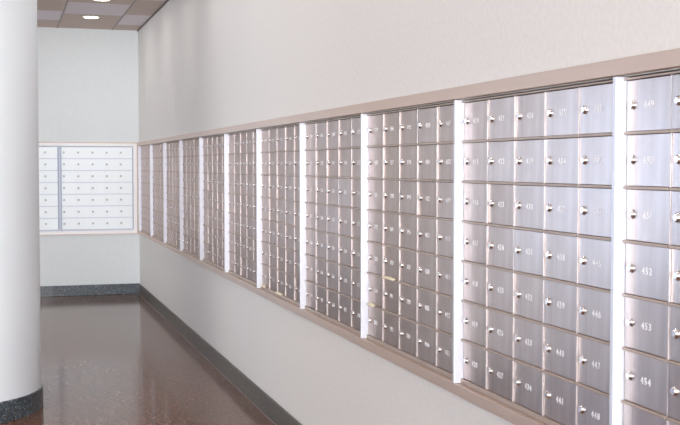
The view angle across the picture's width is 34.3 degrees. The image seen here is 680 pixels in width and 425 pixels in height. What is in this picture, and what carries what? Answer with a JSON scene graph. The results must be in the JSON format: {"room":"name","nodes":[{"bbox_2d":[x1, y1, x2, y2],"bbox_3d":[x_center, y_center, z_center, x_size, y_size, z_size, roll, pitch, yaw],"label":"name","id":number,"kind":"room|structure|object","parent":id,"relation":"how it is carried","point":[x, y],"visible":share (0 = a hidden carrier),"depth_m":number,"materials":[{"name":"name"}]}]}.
{"room":"mailroom","nodes":[
{"label":"mailroom","id":0,"kind":"room"},
{"bbox_2d":[37,27,139,285],"bbox_3d":[-5.135,-0.671,12.563,5.600,3.373,0.200,-1,3,-17],"label":"wall","id":1,"kind":"structure","parent":0,"point":[88,78],"depth_m":13.11,"materials":[{"name":"paint"}]},
{"bbox_2d":[39,146,58,230],"bbox_3d":[-3.768,-0.280,12.978,0.869,1.007,0.176,-1,3,-17],"label":"mailbox","id":2,"kind":"object","parent":1,"relation":"attached to","point":[48,155],"visible":0.3,"depth_m":13.00,"materials":[{"name":"grey metal"}]},
{"bbox_2d":[39,142,136,234],"bbox_3d":[-3.326,-0.282,13.018,1.829,1.102,0.016,-1,3,-17],"label":"surround","id":3,"kind":"object","parent":1,"relation":"attached to","point":[134,144],"visible":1,"depth_m":13.14,"materials":[{"name":"beige wood"}]},
{"bbox_2d":[40,283,138,296],"bbox_3d":[-4.292,0.945,12.777,3.900,0.128,0.014,-1,3,-17],"label":"baseboard","id":4,"kind":"structure","parent":1,"relation":"attached to","point":[133,288],"depth_m":13.16,"materials":[{"name":"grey stone"}]},
{"bbox_2d":[60,146,133,230],"bbox_3d":[-2.923,-0.290,13.235,0.848,1.007,0.176,-1,3,-17],"label":"mailbox","id":5,"kind":"object","parent":1,"relation":"attached to","point":[96,181],"visible":1,"depth_m":13.16,"materials":[{"name":"grey metal"}]},
{"bbox_2d":[37,0,165,30],"bbox_3d":[-2.769,-1.856,4.743,5.600,0.060,16.031,-1,3,-17],"label":"ceiling","id":6,"kind":"structure","parent":0,"point":[49,12],"depth_m":11.74,"materials":[{"name":"beige tile"}]},
{"bbox_2d":[82,16,99,18],"bbox_3d":[-2.715,-2.128,12.004,0.196,0.010,0.196,-1,3,-17],"label":"recessed light","id":7,"kind":"object","parent":6,"relation":"in","point":[90,17],"visible":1,"depth_m":11.99,"materials":[{"name":"white"}]},
{"bbox_2d":[56,0,135,29],"bbox_3d":[-2.812,-1.824,4.730,5.098,0.004,16.028,-1,3,-17],"label":"trim","id":8,"kind":"structure","parent":6,"relation":"attached to","point":[134,1],"depth_m":11.75,"materials":[{"name":"beige"}]},
{"bbox_2d":[0,294,274,424],"bbox_3d":[-2.754,1.392,4.912,6.050,0.100,16.481,-1,3,-17],"label":"floor","id":9,"kind":"structure","parent":0,"point":[106,359],"depth_m":8.26,"materials":[{"name":"brown stone"}]},
{"bbox_2d":[0,0,42,422],"bbox_3d":[-2.502,-0.331,6.939,1.188,3.172,1.188,-1,3,-17],"label":"round column","id":10,"kind":"structure","parent":9,"relation":"on","point":[21,386],"depth_m":6.73,"materials":[{"name":"white paint"}]},
{"bbox_2d":[138,0,679,424],"bbox_3d":[0.004,-0.376,5.652,0.200,3.373,16.431,-1,3,-17],"label":"wall","id":11,"kind":"structure","parent":0,"point":[203,65],"depth_m":5.59,"materials":[{"name":"paint"}]},
{"bbox_2d":[138,145,149,234],"bbox_3d":[-2.143,-0.264,12.606,0.200,1.007,1.065,-1,3,-17],"label":"mailbox","id":12,"kind":"object","parent":11,"relation":"attached to","point":[143,151],"visible":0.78,"depth_m":12.80,"materials":[{"name":"grey metal"}]},
{"bbox_2d":[137,0,168,31],"bbox_3d":[-0.096,-1.853,5.557,0.012,0.012,16.028,-1,3,-17],"label":"trim","id":13,"kind":"structure","parent":11,"relation":"attached to","point":[166,1],"depth_m":11.75,"materials":[{"name":"grey"}]},
{"bbox_2d":[150,143,163,241],"bbox_3d":[-1.832,-0.220,11.587,0.200,1.007,1.065,-1,3,-17],"label":"mailbox","id":14,"kind":"object","parent":11,"relation":"attached to","point":[156,151],"visible":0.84,"depth_m":11.76,"materials":[{"name":"grey metal"}]},
{"bbox_2d":[163,141,184,248],"bbox_3d":[-1.522,-0.177,10.569,0.200,1.007,1.065,-1,3,-17],"label":"mailbox","id":15,"kind":"object","parent":11,"relation":"attached to","point":[171,180],"visible":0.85,"depth_m":10.71,"materials":[{"name":"grey metal"}]},
{"bbox_2d":[179,138,199,258],"bbox_3d":[-1.211,-0.134,9.550,0.200,1.007,1.065,-1,3,-17],"label":"mailbox","id":16,"kind":"object","parent":11,"relation":"attached to","point":[188,149],"visible":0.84,"depth_m":9.68,"materials":[{"name":"grey metal"}]},
{"bbox_2d":[199,135,224,270],"bbox_3d":[-0.900,-0.090,8.531,0.200,1.007,1.065,-1,3,-17],"label":"mailbox","id":17,"kind":"object","parent":11,"relation":"attached to","point":[211,149],"visible":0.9,"depth_m":8.63,"materials":[{"name":"grey metal"}]},
{"bbox_2d":[139,283,301,424],"bbox_3d":[-0.097,1.247,5.682,0.014,0.128,16.016,-1,3,-17],"label":"baseboard","id":18,"kind":"structure","parent":11,"relation":"attached to","point":[271,408],"depth_m":8.03,"materials":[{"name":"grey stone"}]},
{"bbox_2d":[224,130,263,285],"bbox_3d":[-0.590,-0.047,7.513,0.200,1.007,1.065,-1,3,-17],"label":"mailbox","id":19,"kind":"object","parent":11,"relation":"attached to","point":[240,233],"visible":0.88,"depth_m":7.59,"materials":[{"name":"grey metal"}]},
{"bbox_2d":[256,124,299,305],"bbox_3d":[-0.279,-0.004,6.494,0.200,1.007,1.065,-1,3,-17],"label":"mailbox","id":20,"kind":"object","parent":11,"relation":"attached to","point":[277,148],"visible":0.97,"depth_m":6.54,"materials":[{"name":"grey metal"}]},
{"bbox_2d":[299,115,370,334],"bbox_3d":[0.032,0.039,5.476,0.200,1.007,1.065,-1,3,-17],"label":"mailbox","id":21,"kind":"object","parent":11,"relation":"attached to","point":[330,150],"visible":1,"depth_m":5.48,"materials":[{"name":"grey metal"}]},
{"bbox_2d":[137,48,679,424],"bbox_3d":[-0.690,-0.052,7.558,0.026,1.094,11.969,-1,3,-17],"label":"surround","id":22,"kind":"object","parent":11,"relation":"attached to","point":[667,59],"visible":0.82,"depth_m":4.06,"materials":[{"name":"beige wood"}]},
{"bbox_2d":[360,102,466,378],"bbox_3d":[0.342,0.083,4.457,0.200,1.007,1.065,-1,3,-17],"label":"mailbox","id":23,"kind":"object","parent":11,"relation":"attached to","point":[407,155],"visible":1,"depth_m":4.43,"materials":[{"name":"grey metal"}]},
{"bbox_2d":[381,276,395,280],"bbox_3d":[0.198,0.276,4.643,0.024,0.010,0.150,-1,3,-17],"label":"paper slip","id":24,"kind":"object","parent":23,"relation":"attached to","point":[385,277],"visible":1,"depth_m":4.62,"materials":[{"name":"beige paper"}]},
{"bbox_2d":[452,80,612,424],"bbox_3d":[0.653,0.126,3.438,0.200,1.007,1.065,-1,3,-17],"label":"mailbox","id":25,"kind":"object","parent":11,"relation":"attached to","point":[532,173],"visible":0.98,"depth_m":3.37,"materials":[{"name":"grey metal"}]},
{"bbox_2d":[609,70,679,424],"bbox_3d":[0.964,0.169,2.420,0.200,1.007,1.065,-1,3,-17],"label":"mailbox","id":26,"kind":"object","parent":11,"relation":"attached to","point":[644,389],"visible":1,"depth_m":2.80,"materials":[{"name":"grey metal"}]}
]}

